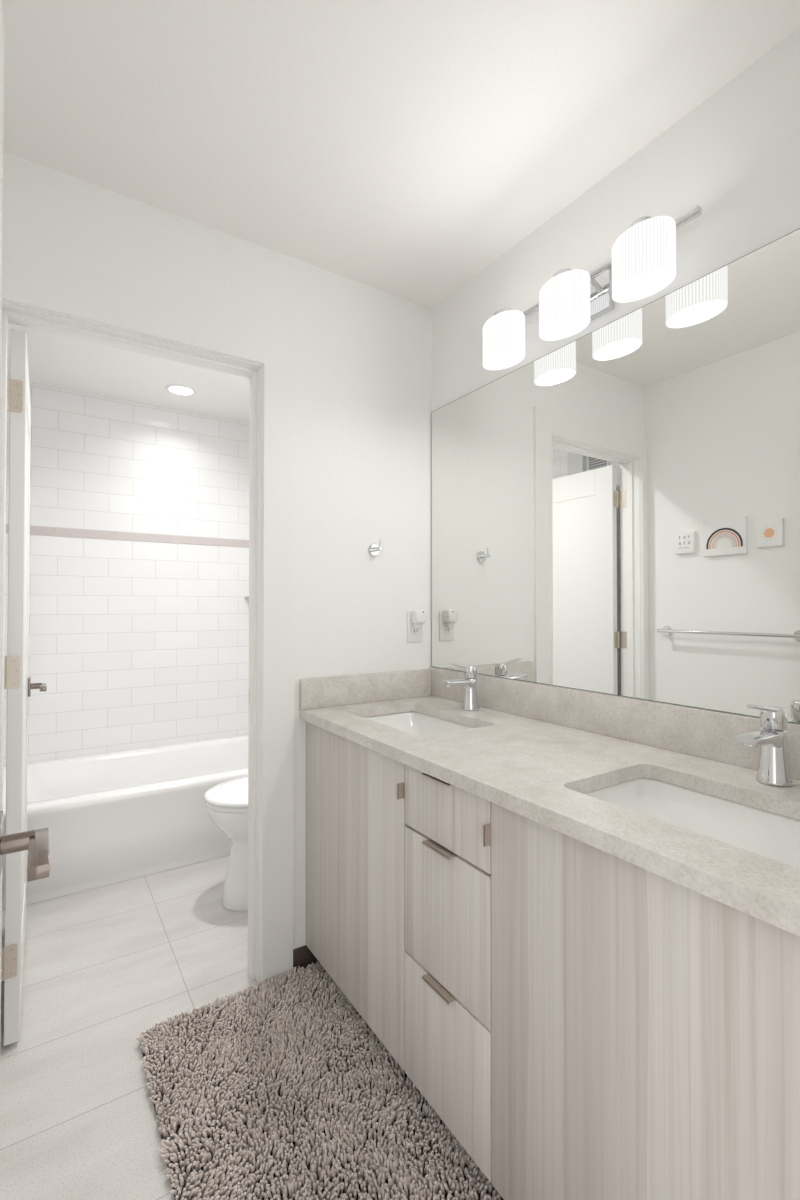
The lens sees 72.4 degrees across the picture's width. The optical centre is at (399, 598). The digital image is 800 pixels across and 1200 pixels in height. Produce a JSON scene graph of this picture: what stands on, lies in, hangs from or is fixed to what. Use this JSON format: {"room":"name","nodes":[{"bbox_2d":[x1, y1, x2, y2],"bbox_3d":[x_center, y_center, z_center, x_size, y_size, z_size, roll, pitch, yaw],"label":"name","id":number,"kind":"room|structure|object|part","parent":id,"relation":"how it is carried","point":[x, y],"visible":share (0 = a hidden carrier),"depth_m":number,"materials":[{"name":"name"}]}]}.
{"room":"bathroom","nodes":[
{"label":"bathroom","id":0,"kind":"room"},
{"bbox_2d":[3,383,249,765],"bbox_3d":[-1.550,0.064,3.262,1.641,2.440,0.100,1,-1,-33],"label":"wall","id":1,"kind":"structure","parent":0,"point":[133,645],"depth_m":3.20,"materials":[{"name":"tile"}]},
{"bbox_2d":[6,524,248,546],"bbox_3d":[-1.486,-0.363,3.254,1.533,0.046,0.013,1,-1,-33],"label":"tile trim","id":2,"kind":"structure","parent":1,"relation":"attached to","point":[34,530],"depth_m":3.20,"materials":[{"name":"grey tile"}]},
{"bbox_2d":[0,855,320,1199],"bbox_3d":[-0.358,1.285,1.080,3.800,0.060,5.030,1,-1,-33],"label":"floor","id":3,"kind":"structure","parent":0,"point":[103,965],"depth_m":1.66,"materials":[{"name":"tile"}]},
{"bbox_2d":[2,735,248,910],"bbox_3d":[-1.266,1.076,2.897,1.529,0.404,0.796,1,-1,-33],"label":"bathtub","id":4,"kind":"object","parent":3,"relation":"on","point":[113,817],"visible":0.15,"depth_m":2.55,"materials":[{"name":"white ceramic"}]},
{"bbox_2d":[204,776,247,910],"bbox_3d":[-0.483,0.887,2.434,0.744,0.769,0.416,1,-1,-33],"label":"toilet","id":5,"kind":"object","parent":3,"relation":"on","point":[226,803],"visible":0.24,"depth_m":2.23,"materials":[{"name":"white ceramic"}]},
{"bbox_3d":[-0.581,0.818,2.371,0.510,0.024,0.376,1,-1,-33],"label":"lid","id":6,"kind":"part","parent":5,"relation":"part of","materials":[{"name":"white plastic"}]},
{"bbox_3d":[-0.584,0.841,2.369,0.496,0.018,0.370,1,-1,-33],"label":"seat","id":7,"kind":"part","parent":5,"relation":"part of","materials":[{"name":"white plastic"}]},
{"bbox_2d":[137,961,503,1199],"bbox_3d":[-0.187,1.239,1.233,0.604,0.035,1.205,1,-1,-33],"label":"bath rug","id":8,"kind":"object","parent":3,"relation":"on","point":[277,1089],"visible":0.94,"depth_m":1.33,"materials":[{"name":"grey fabric"}]},
{"bbox_2d":[306,721,799,1199],"bbox_3d":[0.331,0.831,1.358,0.560,0.855,1.599,1,-1,-33],"label":"vanity cabinet","id":9,"kind":"object","parent":3,"relation":"on","point":[586,1022],"visible":0.82,"depth_m":0.97,"materials":[{"name":"beige wood"}]},
{"bbox_3d":[-0.147,0.797,1.629,0.019,0.773,0.601,1,-1,-33],"label":"door","id":10,"kind":"part","parent":9,"relation":"part of","materials":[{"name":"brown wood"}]},
{"bbox_3d":[0.006,0.482,1.376,0.030,0.040,0.005,1,-1,-33],"label":"handle","id":11,"kind":"part","parent":9,"relation":"part of","materials":[{"name":"silver metal"}]},
{"bbox_3d":[0.091,0.410,1.247,0.030,0.006,0.102,1,-1,-33],"label":"handle","id":12,"kind":"part","parent":9,"relation":"part of","materials":[{"name":"silver metal"}]},
{"bbox_3d":[0.091,0.882,1.240,0.030,0.006,0.102,1,-1,-33],"label":"handle","id":13,"kind":"part","parent":9,"relation":"part of","materials":[{"name":"silver metal"}]},
{"bbox_3d":[0.091,0.570,1.245,0.030,0.006,0.102,1,-1,-33],"label":"handle","id":14,"kind":"part","parent":9,"relation":"part of","materials":[{"name":"silver metal"}]},
{"bbox_3d":[0.105,0.485,1.247,0.019,0.152,0.313,1,-1,-33],"label":"drawer","id":15,"kind":"part","parent":9,"relation":"part of","materials":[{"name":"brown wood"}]},
{"bbox_3d":[0.105,1.030,1.240,0.019,0.297,0.313,1,-1,-33],"label":"drawer","id":16,"kind":"part","parent":9,"relation":"part of","materials":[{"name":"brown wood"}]},
{"bbox_3d":[0.105,0.722,1.244,0.019,0.307,0.313,1,-1,-33],"label":"drawer","id":17,"kind":"part","parent":9,"relation":"part of","materials":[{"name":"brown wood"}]},
{"bbox_3d":[0.181,0.477,1.108,0.030,0.043,0.005,1,-1,-33],"label":"handle","id":18,"kind":"part","parent":9,"relation":"part of","materials":[{"name":"silver metal"}]},
{"bbox_2d":[299,667,799,936],"bbox_3d":[0.328,0.331,1.363,0.566,0.142,1.599,1,-1,-33],"label":"countertop","id":19,"kind":"structure","parent":9,"relation":"on","point":[533,751],"depth_m":1.24,"materials":[{"name":"beige stone"}]},
{"bbox_2d":[364,711,471,735],"bbox_3d":[0.051,0.463,1.742,0.337,0.110,0.496,1,-1,-33],"label":"sink","id":20,"kind":"object","parent":19,"relation":"in","point":[412,722],"visible":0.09,"depth_m":1.93,"materials":[{"name":"white ceramic"}]},
{"bbox_2d":[441,663,479,710],"bbox_3d":[0.207,0.296,1.851,0.144,0.164,0.062,1,-1,-33],"label":"faucet","id":21,"kind":"object","parent":19,"relation":"on","point":[470,702],"visible":1,"depth_m":1.85,"materials":[{"name":"silver metal"}]},
{"bbox_3d":[0.199,0.291,1.846,0.126,0.040,0.044,1,-1,-33],"label":"spout","id":22,"kind":"part","parent":21,"relation":"part of","materials":[{"name":"silver metal"}]},
{"bbox_3d":[0.209,0.226,1.853,0.113,0.025,0.030,1,-1,-33],"label":"lever","id":23,"kind":"part","parent":21,"relation":"part of","materials":[{"name":"silver metal"}]},
{"bbox_3d":[0.241,0.249,1.874,0.046,0.040,0.046,1,-1,-33],"label":"handle","id":24,"kind":"part","parent":21,"relation":"part of","materials":[{"name":"silver metal"}]},
{"bbox_2d":[584,777,799,868],"bbox_3d":[0.554,0.453,0.971,0.337,0.110,0.496,1,-1,-33],"label":"sink","id":25,"kind":"object","parent":19,"relation":"in","point":[771,835],"visible":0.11,"depth_m":1.10,"materials":[{"name":"white ceramic"}]},
{"bbox_2d":[735,704,792,786],"bbox_3d":[0.716,0.285,1.076,0.144,0.164,0.062,1,-1,-33],"label":"faucet","id":26,"kind":"object","parent":19,"relation":"on","point":[773,769],"visible":1,"depth_m":1.08,"materials":[{"name":"silver metal"}]},
{"bbox_3d":[0.708,0.281,1.071,0.126,0.040,0.044,1,-1,-33],"label":"spout","id":27,"kind":"part","parent":26,"relation":"part of","materials":[{"name":"silver metal"}]},
{"bbox_3d":[0.718,0.216,1.079,0.113,0.025,0.030,1,-1,-33],"label":"lever","id":28,"kind":"part","parent":26,"relation":"part of","materials":[{"name":"silver metal"}]},
{"bbox_3d":[0.750,0.239,1.099,0.046,0.040,0.046,1,-1,-33],"label":"handle","id":29,"kind":"part","parent":26,"relation":"part of","materials":[{"name":"silver metal"}]},
{"bbox_3d":[0.360,0.787,0.851,0.019,0.773,0.616,1,-1,-33],"label":"door","id":30,"kind":"part","parent":9,"relation":"part of","materials":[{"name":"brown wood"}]},
{"bbox_2d":[2,151,431,949],"bbox_3d":[-0.589,0.044,1.791,1.641,2.440,0.112,1,-1,-33],"label":"wall","id":31,"kind":"structure","parent":0,"point":[363,378],"depth_m":1.94,"materials":[{"name":"white paint"}]},
{"bbox_2d":[1,329,45,1045],"bbox_3d":[-1.244,0.244,1.828,0.100,2.014,0.742,0,-1,-32],"label":"door","id":32,"kind":"structure","parent":31,"relation":"in","point":[18,685],"depth_m":1.55,"materials":[{"name":"white paint"}]},
{"bbox_3d":[-1.409,0.333,2.079,0.009,0.068,0.068,1,-1,-33],"label":"handle","id":33,"kind":"part","parent":32,"relation":"part of","materials":[{"name":"silver metal"}]},
{"bbox_3d":[-1.346,0.333,2.062,0.021,0.016,0.122,1,-1,-33],"label":"lever","id":34,"kind":"part","parent":32,"relation":"part of","materials":[{"name":"silver metal"}]},
{"bbox_2d":[0,254,294,1047],"bbox_3d":[-0.759,0.184,1.670,0.870,2.158,0.134,1,-1,-33],"label":"door frame","id":35,"kind":"structure","parent":31,"relation":"attached to","point":[24,283],"depth_m":1.80,"materials":[{"name":"white paint"}]},
{"bbox_2d":[293,945,319,971],"bbox_3d":[-0.318,1.228,1.879,0.112,0.076,0.010,1,-1,-33],"label":"baseboard","id":36,"kind":"structure","parent":31,"relation":"attached to","point":[302,956],"depth_m":1.87,"materials":[{"name":"brown wood"}]},
{"bbox_2d":[368,539,381,555],"bbox_3d":[-0.084,-0.189,2.025,0.048,0.059,0.052,1,-1,-33],"label":"robe hook","id":37,"kind":"object","parent":31,"relation":"attached to","point":[374,549],"visible":1,"depth_m":2.03,"materials":[{"name":"silver metal"}]},
{"bbox_2d":[407,611,422,641],"bbox_3d":[0.060,0.108,2.141,0.073,0.122,0.008,1,-1,-33],"label":"wall outlet","id":38,"kind":"object","parent":31,"relation":"attached to","point":[413,634],"visible":0.74,"depth_m":2.13,"materials":[{"name":"white plastic"}]},
{"bbox_2d":[412,623,418,634],"bbox_3d":[0.061,0.108,2.139,0.034,0.068,0.003,1,-1,-33],"label":"receptacle","id":39,"kind":"object","parent":38,"relation":"attached to","point":[415,631],"depth_m":2.14,"materials":[{"name":"grey plastic"}]},
{"bbox_2d":[411,609,426,627],"bbox_3d":[0.074,0.077,2.121,0.053,0.074,0.043,1,-1,-33],"label":"plug","id":40,"kind":"object","parent":38,"relation":"attached to","point":[418,616],"visible":1,"depth_m":2.11,"materials":[{"name":"white plastic"}]},
{"bbox_2d":[2,0,799,422],"bbox_3d":[-0.556,-1.205,1.848,1.741,0.060,3.584,1,-1,-33],"label":"ceiling","id":41,"kind":"structure","parent":0,"point":[400,148],"depth_m":1.33,"materials":[{"name":"white paint"}]},
{"bbox_2d":[165,384,196,395],"bbox_3d":[-1.215,-1.156,3.036,0.164,0.006,0.164,1,-1,-33],"label":"recessed light","id":42,"kind":"object","parent":41,"relation":"in","point":[176,389],"visible":1,"depth_m":3.03,"materials":[{"name":"white plastic"}]},
{"bbox_2d":[432,28,799,723],"bbox_3d":[0.131,0.051,2.279,0.100,2.440,3.584,1,-1,-33],"label":"wall","id":43,"kind":"structure","parent":0,"point":[735,156],"depth_m":1.35,"materials":[{"name":"white paint"}]},
{"bbox_2d":[483,205,701,370],"bbox_3d":[0.476,-0.826,1.511,0.174,0.178,0.682,1,-1,-33],"label":"vanity light","id":44,"kind":"object","parent":43,"relation":"attached to","point":[642,263],"visible":1,"depth_m":1.43,"materials":[{"name":"white glass"}]},
{"bbox_3d":[0.319,-0.797,1.688,0.105,0.125,0.151,1,-1,-33],"label":"lamp shade","id":45,"kind":"part","parent":44,"relation":"part of","materials":[{"name":"white glass"}]},
{"bbox_2d":[483,350,524,368],"bbox_3d":[0.319,-0.740,1.687,0.101,0.006,0.147,1,-1,-33],"label":"diffuser","id":46,"kind":"object","parent":44,"relation":"attached to","point":[492,359],"depth_m":1.68,"materials":[{"name":"white glass"}]},
{"bbox_3d":[0.447,-0.799,1.492,0.105,0.125,0.151,1,-1,-33],"label":"lamp shade","id":47,"kind":"part","parent":44,"relation":"part of","materials":[{"name":"white glass"}]},
{"bbox_2d":[540,315,589,339],"bbox_3d":[0.447,-0.743,1.491,0.101,0.006,0.147,1,-1,-33],"label":"diffuser","id":48,"kind":"object","parent":44,"relation":"attached to","point":[553,327],"depth_m":1.49,"materials":[{"name":"white glass"}]},
{"bbox_3d":[0.537,-0.864,1.503,0.048,0.031,0.014,1,-1,-33],"label":"arm","id":49,"kind":"part","parent":44,"relation":"part of","materials":[{"name":"silver metal"}]},
{"bbox_3d":[0.575,-0.802,1.296,0.105,0.125,0.151,1,-1,-33],"label":"lamp shade","id":50,"kind":"part","parent":44,"relation":"part of","materials":[{"name":"white glass"}]},
{"bbox_2d":[613,269,674,300],"bbox_3d":[0.575,-0.745,1.295,0.101,0.006,0.147,1,-1,-33],"label":"diffuser","id":51,"kind":"object","parent":44,"relation":"attached to","point":[634,284],"depth_m":1.29,"materials":[{"name":"white glass"}]},
{"bbox_2d":[429,667,799,779],"bbox_3d":[0.558,0.318,1.513,0.016,0.111,1.599,1,-1,-33],"label":"backsplash","id":52,"kind":"structure","parent":43,"relation":"attached to","point":[708,734],"depth_m":1.43,"materials":[{"name":"beige stone"}]},
{"bbox_2d":[431,228,799,723],"bbox_3d":[0.564,-0.249,1.523,0.006,1.020,1.592,1,-1,-33],"label":"wall mirror","id":53,"kind":"object","parent":43,"relation":"attached to","point":[616,511],"visible":1,"depth_m":1.41,"materials":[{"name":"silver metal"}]},
{"bbox_3d":[0.425,0.026,0.399,1.464,2.440,0.115,1,-1,-33],"label":"wall","id":54,"kind":"structure","parent":0,"visible":0},
{"bbox_2d":[0,0,49,881],"bbox_3d":[-0.330,0.226,0.433,0.094,2.016,0.759,1,-1,-33],"label":"door","id":55,"kind":"structure","parent":54,"relation":"in","point":[36,842],"depth_m":0.69,"materials":[{"name":"white paint"}]},
{"bbox_3d":[-0.507,0.311,0.688,0.009,0.068,0.068,1,-1,-33],"label":"handle","id":56,"kind":"part","parent":55,"relation":"part of","materials":[{"name":"silver metal"}]},
{"bbox_3d":[-0.443,0.311,0.672,0.021,0.016,0.122,1,-1,-33],"label":"lever","id":57,"kind":"part","parent":55,"relation":"part of","materials":[{"name":"silver metal"}]}
]}

